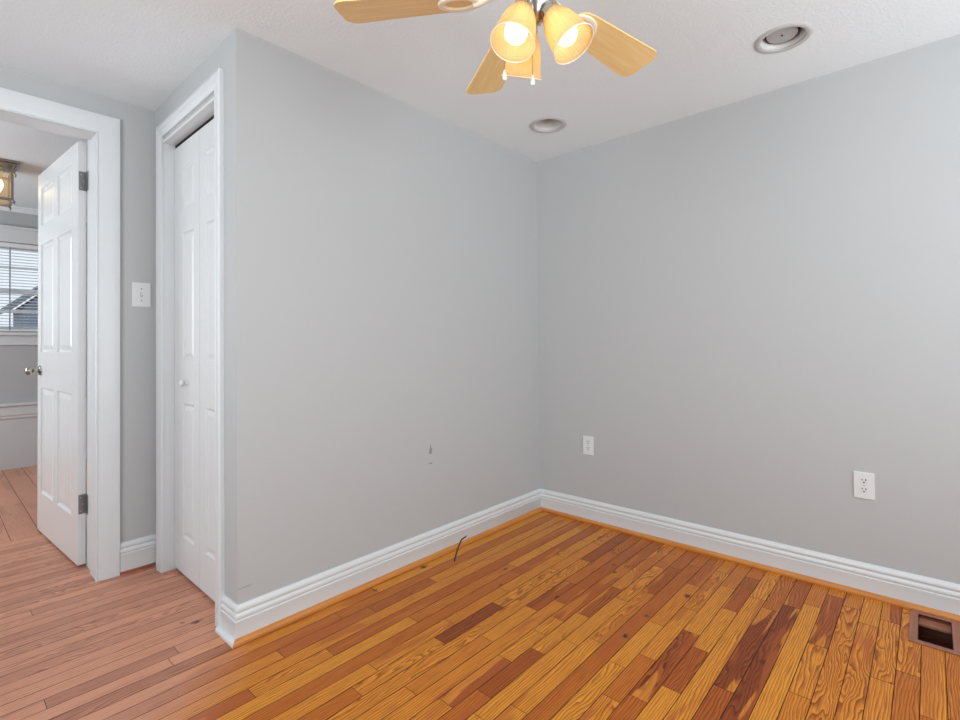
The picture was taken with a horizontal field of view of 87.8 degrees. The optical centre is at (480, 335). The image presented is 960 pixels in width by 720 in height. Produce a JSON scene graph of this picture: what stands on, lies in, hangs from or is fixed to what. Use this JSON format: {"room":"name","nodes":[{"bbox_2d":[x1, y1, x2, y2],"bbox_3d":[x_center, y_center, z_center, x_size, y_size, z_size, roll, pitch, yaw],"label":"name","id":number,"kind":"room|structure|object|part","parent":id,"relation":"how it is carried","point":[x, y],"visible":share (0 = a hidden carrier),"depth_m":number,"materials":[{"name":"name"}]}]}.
{"room":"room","nodes":[
{"label":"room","id":0,"kind":"room"},
{"bbox_2d":[0,121,86,215],"bbox_3d":[-3.536,-1.272,3.456,3.280,0.040,3.600,-1,-1,42],"label":"ceiling","id":1,"kind":"structure","parent":0,"point":[35,150],"depth_m":3.44,"materials":[{"name":"white paint"}]},
{"bbox_2d":[0,158,19,210],"bbox_3d":[-3.522,-1.097,3.573,0.300,0.308,0.300,-1,-1,42],"label":"lantern","id":2,"kind":"object","parent":1,"relation":"attached to","point":[8,166],"visible":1,"depth_m":3.58,"materials":[{"name":"brown metal"}]},
{"bbox_3d":[-3.523,-1.235,3.575,0.300,0.030,0.300,-1,-1,42],"label":"ceiling plate","id":3,"kind":"part","parent":2,"relation":"part of","materials":[{"name":"brown metal"}]},
{"bbox_2d":[0,210,86,469],"bbox_3d":[-4.717,-0.012,4.513,0.152,2.530,3.400,-1,-1,42],"label":"wall","id":4,"kind":"structure","parent":0,"point":[16,386],"depth_m":4.75,"materials":[{"name":"grey paint"}]},
{"bbox_2d":[0,224,37,344],"bbox_3d":[-4.731,-0.475,4.460,0.175,1.125,1.540,-1,-1,42],"label":"window","id":5,"kind":"structure","parent":4,"relation":"in","point":[15,234],"depth_m":4.77,"materials":[{"name":"white paint"}]},
{"bbox_2d":[0,242,37,331],"bbox_3d":[-4.729,-0.463,4.458,0.036,0.841,1.288,-1,-1,42],"label":"window blind","id":6,"kind":"object","parent":5,"relation":"attached to","point":[2,244],"visible":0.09,"depth_m":4.77,"materials":[{"name":"white plastic"}]},
{"bbox_3d":[-4.475,-0.459,4.741,0.028,0.815,0.008,-1,-1,42],"label":"ladder cord","id":7,"kind":"part","parent":6,"relation":"part of","materials":[{"name":"grey fabric"}]},
{"bbox_3d":[-4.726,-0.053,4.453,0.024,0.020,1.284,-1,-1,42],"label":"rail","id":8,"kind":"part","parent":6,"relation":"part of","materials":[{"name":"white plastic"}]},
{"bbox_3d":[-4.701,0.026,4.430,0.105,0.120,1.540,-1,-1,42],"label":"sill","id":9,"kind":"part","parent":5,"relation":"part of","materials":[{"name":"white paint"}]},
{"bbox_3d":[-4.693,-0.536,4.426,0.040,1.005,1.530,-1,-1,42],"label":"casing","id":10,"kind":"part","parent":5,"relation":"part of","materials":[{"name":"white paint"}]},
{"bbox_2d":[0,398,86,419],"bbox_3d":[-4.643,0.709,4.442,0.055,0.144,3.400,-1,-1,42],"label":"trim","id":11,"kind":"structure","parent":4,"relation":"attached to","point":[27,409],"depth_m":4.73,"materials":[{"name":"white paint"}]},
{"bbox_2d":[0,206,86,221],"bbox_3d":[-4.664,-1.203,4.470,0.045,0.050,3.400,-1,-1,42],"label":"trim","id":12,"kind":"structure","parent":4,"relation":"attached to","point":[17,209],"depth_m":4.77,"materials":[{"name":"white paint"}]},
{"bbox_2d":[0,66,154,563],"bbox_3d":[-2.090,-0.063,2.427,0.249,2.530,4.853,-1,-1,42],"label":"wall","id":13,"kind":"structure","parent":0,"point":[137,123],"depth_m":2.57,"materials":[{"name":"grey paint"}]},
{"bbox_2d":[24,141,88,565],"bbox_3d":[-2.413,0.092,2.865,0.907,2.212,0.174,-1,-1,38],"label":"door","id":14,"kind":"structure","parent":13,"relation":"in","point":[62,187],"depth_m":2.78,"materials":[{"name":"white paint"}]},
{"bbox_3d":[-2.751,0.213,3.063,0.062,0.062,0.070,-1,-1,38],"label":"knob","id":15,"kind":"part","parent":14,"relation":"part of","materials":[{"name":"silver metal"}]},
{"bbox_2d":[0,87,119,581],"bbox_3d":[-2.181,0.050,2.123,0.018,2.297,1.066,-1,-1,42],"label":"trim","id":16,"kind":"structure","parent":13,"relation":"attached to","point":[106,129],"depth_m":2.47,"materials":[{"name":"white paint"}]},
{"bbox_2d":[120,563,152,575],"bbox_3d":[-1.766,1.193,2.558,0.020,0.016,0.140,-1,-1,42],"label":"trim","id":17,"kind":"structure","parent":13,"relation":"attached to","point":[151,564],"depth_m":2.55,"materials":[{"name":"red wood"}]},
{"bbox_2d":[120,534,155,571],"bbox_3d":[-1.762,1.115,2.566,0.016,0.143,0.156,-1,-1,42],"label":"baseboard","id":18,"kind":"structure","parent":13,"relation":"attached to","point":[138,552],"depth_m":2.56,"materials":[{"name":"white paint"}]},
{"bbox_2d":[132,282,150,306],"bbox_3d":[-1.764,-0.214,2.594,0.017,0.126,0.083,-1,-1,42],"label":"light switch","id":19,"kind":"object","parent":13,"relation":"attached to","point":[141,292],"visible":1,"depth_m":2.60,"materials":[{"name":"white plastic"}]},
{"bbox_2d":[155,38,226,595],"bbox_3d":[-1.343,-0.031,2.367,0.941,2.450,0.100,-1,-1,42],"label":"wall","id":20,"kind":"structure","parent":0,"point":[216,59],"depth_m":2.12,"materials":[{"name":"grey paint"}]},
{"bbox_2d":[163,97,213,571],"bbox_3d":[-1.326,0.094,2.349,0.735,2.200,0.102,-1,-1,42],"label":"trim","id":21,"kind":"structure","parent":20,"relation":"attached to","point":[205,112],"depth_m":2.56,"materials":[{"name":"white paint"}]},
{"bbox_2d":[156,68,224,625],"bbox_3d":[-1.362,0.053,2.304,0.834,2.281,0.018,-1,-1,42],"label":"trim","id":22,"kind":"structure","parent":20,"relation":"attached to","point":[213,84],"depth_m":2.07,"materials":[{"name":"white paint"}]},
{"bbox_2d":[175,115,213,147],"bbox_3d":[-1.323,-0.989,2.375,0.698,0.008,0.030,-1,-1,42],"label":"trim","id":23,"kind":"structure","parent":20,"relation":"attached to","point":[212,117],"depth_m":2.40,"materials":[{"name":"black metal"}]},
{"bbox_2d":[175,119,214,601],"bbox_3d":[-1.324,0.104,2.348,0.698,2.156,0.067,-1,-1,42],"label":"door","id":24,"kind":"structure","parent":20,"relation":"in","point":[194,158],"depth_m":2.39,"materials":[{"name":"white paint"}]},
{"bbox_3d":[-1.462,0.233,2.448,0.033,0.033,0.033,-1,-1,42],"label":"knob","id":25,"kind":"part","parent":24,"relation":"part of","materials":[{"name":"white paint"}]},
{"bbox_2d":[215,625,234,648],"bbox_3d":[-0.998,1.175,1.951,0.171,0.022,0.017,-1,-1,42],"label":"trim","id":26,"kind":"structure","parent":20,"relation":"attached to","point":[219,630],"depth_m":1.95,"materials":[{"name":"white paint"}]},
{"bbox_2d":[220,594,236,638],"bbox_3d":[-0.990,1.115,1.965,0.146,0.143,0.016,-1,-1,42],"label":"baseboard","id":27,"kind":"structure","parent":20,"relation":"attached to","point":[228,611],"depth_m":1.96,"materials":[{"name":"white paint"}]},
{"bbox_2d":[226,27,539,604],"bbox_3d":[-0.273,-0.035,2.777,0.101,2.450,2.142,-1,-1,42],"label":"wall","id":28,"kind":"structure","parent":0,"point":[382,250],"depth_m":2.38,"materials":[{"name":"grey paint"}]},
{"bbox_2d":[233,507,541,648],"bbox_3d":[-0.264,1.177,2.651,0.017,0.022,2.038,-1,-1,42],"label":"trim","id":29,"kind":"structure","parent":28,"relation":"attached to","point":[260,632],"depth_m":2.34,"materials":[{"name":"brown wood"}]},
{"bbox_2d":[235,488,540,638],"bbox_3d":[-0.266,1.117,2.673,0.016,0.143,2.038,-1,-1,42],"label":"baseboard","id":30,"kind":"structure","parent":28,"relation":"attached to","point":[259,612],"depth_m":2.36,"materials":[{"name":"white paint"}]},
{"bbox_2d":[0,458,959,719],"bbox_3d":[-1.418,1.204,1.881,8.860,0.030,5.357,-1,-1,42],"label":"floor","id":31,"kind":"structure","parent":0,"point":[543,615],"depth_m":1.90,"materials":[{"name":"brown wood"}]},
{"bbox_2d":[454,535,467,560],"bbox_3d":[-0.108,1.136,2.665,0.008,0.111,0.104,-1,-1,42],"label":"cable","id":32,"kind":"object","parent":31,"relation":"on","point":[467,535],"visible":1,"depth_m":2.65,"materials":[{"name":"black plastic"}]},
{"bbox_2d":[908,609,959,655],"bbox_3d":[1.783,1.206,1.957,0.154,0.100,0.296,-1,-1,42],"label":"floor vent","id":33,"kind":"object","parent":31,"relation":"in","point":[929,632],"visible":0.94,"depth_m":2.02,"materials":[{"name":"brown wood"}]},
{"bbox_2d":[0,0,959,161],"bbox_3d":[-0.109,-1.238,0.731,5.101,0.001,4.933,-1,-1,42],"label":"ceiling","id":34,"kind":"structure","parent":0,"point":[135,52],"depth_m":2.12,"materials":[{"name":"white paint"}]},
{"bbox_2d":[334,0,656,94],"bbox_3d":[0.173,-0.955,1.340,1.029,0.555,1.076,-1,-1,42],"label":"ceiling fan","id":35,"kind":"object","parent":34,"relation":"hanging from","point":[514,51],"visible":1,"depth_m":1.38,"materials":[{"name":"beige wood"}]},
{"bbox_3d":[-0.212,-0.921,1.397,0.383,0.006,0.138,-1,10,7],"label":"blade","id":36,"kind":"part","parent":35,"relation":"part of","materials":[{"name":"brown wood"}]},
{"bbox_3d":[0.052,-0.920,1.700,0.138,0.006,0.383,-12,2,-14],"label":"blade","id":37,"kind":"part","parent":35,"relation":"part of","materials":[{"name":"brown wood"}]},
{"bbox_3d":[0.064,-0.709,1.356,0.013,0.028,0.013,-1,-1,42],"label":"pull knob","id":38,"kind":"part","parent":35,"relation":"part of","materials":[{"name":"white plastic"}]},
{"bbox_3d":[0.086,-0.801,1.287,0.120,0.146,0.128,-1,-1,42],"label":"lamp shade","id":39,"kind":"part","parent":35,"relation":"part of","materials":[{"name":"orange glass"}]},
{"bbox_3d":[0.091,-0.809,1.294,0.062,0.102,0.062,0,-1,-5],"label":"light bulb","id":40,"kind":"part","parent":35,"relation":"part of","materials":[{"name":"white glass"}]},
{"bbox_3d":[0.122,-0.799,1.447,0.124,0.147,0.118,-1,-1,42],"label":"lamp shade","id":41,"kind":"part","parent":35,"relation":"part of","materials":[{"name":"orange glass"}]},
{"bbox_3d":[0.140,-0.691,1.350,0.013,0.028,0.013,-1,-1,42],"label":"pull knob","id":42,"kind":"part","parent":35,"relation":"part of","materials":[{"name":"white plastic"}]},
{"bbox_3d":[0.142,-0.871,1.354,0.104,0.073,0.104,-1,-1,42],"label":"lamp shade","id":43,"kind":"part","parent":35,"relation":"part of","materials":[{"name":"yellow glass"}]},
{"bbox_3d":[0.229,-0.803,1.312,0.133,0.148,0.115,-1,-1,42],"label":"lamp shade","id":44,"kind":"part","parent":35,"relation":"part of","materials":[{"name":"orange glass"}]},
{"bbox_3d":[0.216,-0.813,1.316,0.078,0.100,0.060,-1,-1,42],"label":"light bulb","id":45,"kind":"part","parent":35,"relation":"part of","materials":[{"name":"white glass"}]},
{"bbox_3d":[0.410,-0.924,1.589,0.383,0.006,0.138,0,-12,-41],"label":"blade","id":46,"kind":"part","parent":35,"relation":"part of","materials":[{"name":"brown wood"}]},
{"bbox_2d":[529,117,566,132],"bbox_3d":[0.385,-1.257,2.876,0.214,0.098,0.214,-1,-1,42],"label":"recessed light","id":47,"kind":"object","parent":34,"relation":"in","point":[544,124],"visible":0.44,"depth_m":2.94,"materials":[{"name":"grey metal"}]},
{"bbox_2d":[754,22,813,53],"bbox_3d":[1.251,-1.280,2.070,0.214,0.108,0.214,-1,-1,42],"label":"recessed light","id":48,"kind":"object","parent":34,"relation":"in","point":[784,37],"visible":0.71,"depth_m":2.09,"materials":[{"name":"grey metal"}]},
{"bbox_2d":[537,34,959,583],"bbox_3d":[1.458,-0.053,2.580,5.320,2.450,0.120,-1,-1,42],"label":"wall","id":49,"kind":"structure","parent":0,"point":[748,307],"depth_m":2.49,"materials":[{"name":"grey paint"}]},
{"bbox_2d":[583,435,593,454],"bbox_3d":[0.685,0.700,3.186,0.076,0.119,0.007,-1,-1,42],"label":"wall outlet","id":50,"kind":"object","parent":49,"relation":"attached to","point":[588,441],"visible":1,"depth_m":3.18,"materials":[{"name":"white plastic"}]},
{"bbox_2d":[541,488,959,614],"bbox_3d":[1.858,1.091,2.123,3.910,0.143,0.016,-1,-1,42],"label":"baseboard","id":51,"kind":"structure","parent":49,"relation":"attached to","point":[929,592],"depth_m":2.47,"materials":[{"name":"white paint"}]},
{"bbox_2d":[541,507,959,621],"bbox_3d":[1.854,1.151,2.106,3.896,0.022,0.017,-1,-1,42],"label":"trim","id":52,"kind":"structure","parent":49,"relation":"attached to","point":[866,594],"depth_m":2.47,"materials":[{"name":"brown wood"}]},
{"bbox_2d":[853,471,874,499],"bbox_3d":[1.726,0.674,2.249,0.076,0.119,0.007,-1,-1,42],"label":"wall outlet","id":53,"kind":"object","parent":49,"relation":"attached to","point":[864,483],"visible":1,"depth_m":2.25,"materials":[{"name":"white plastic"}]},
{"bbox_2d":[859,478,868,483],"bbox_3d":[1.724,0.654,2.248,0.034,0.027,0.002,-1,-1,42],"label":"receptacle","id":54,"kind":"object","parent":53,"relation":"attached to","point":[861,480],"depth_m":2.25,"materials":[{"name":"white plastic"}]},
{"bbox_2d":[859,487,868,493],"bbox_3d":[1.725,0.695,2.247,0.034,0.027,0.002,-1,-1,42],"label":"receptacle","id":55,"kind":"object","parent":53,"relation":"attached to","point":[862,490],"depth_m":2.25,"materials":[{"name":"white plastic"}]},
{"label":"outside","id":56,"kind":"structure","parent":0,"visible":0},
{"bbox_3d":[-23.091,2.224,24.122,53.340,0.100,55.000,-1,-1,42],"label":"ground","id":57,"kind":"structure","parent":56,"visible":0},
{"bbox_2d":[0,286,37,326],"bbox_3d":[-9.342,-0.558,13.518,2.450,4.940,5.160,-1,-1,42],"label":"house","id":58,"kind":"structure","parent":57,"relation":"on","point":[21,319],"depth_m":11.24,"materials":[{"name":"blue"}]}
]}

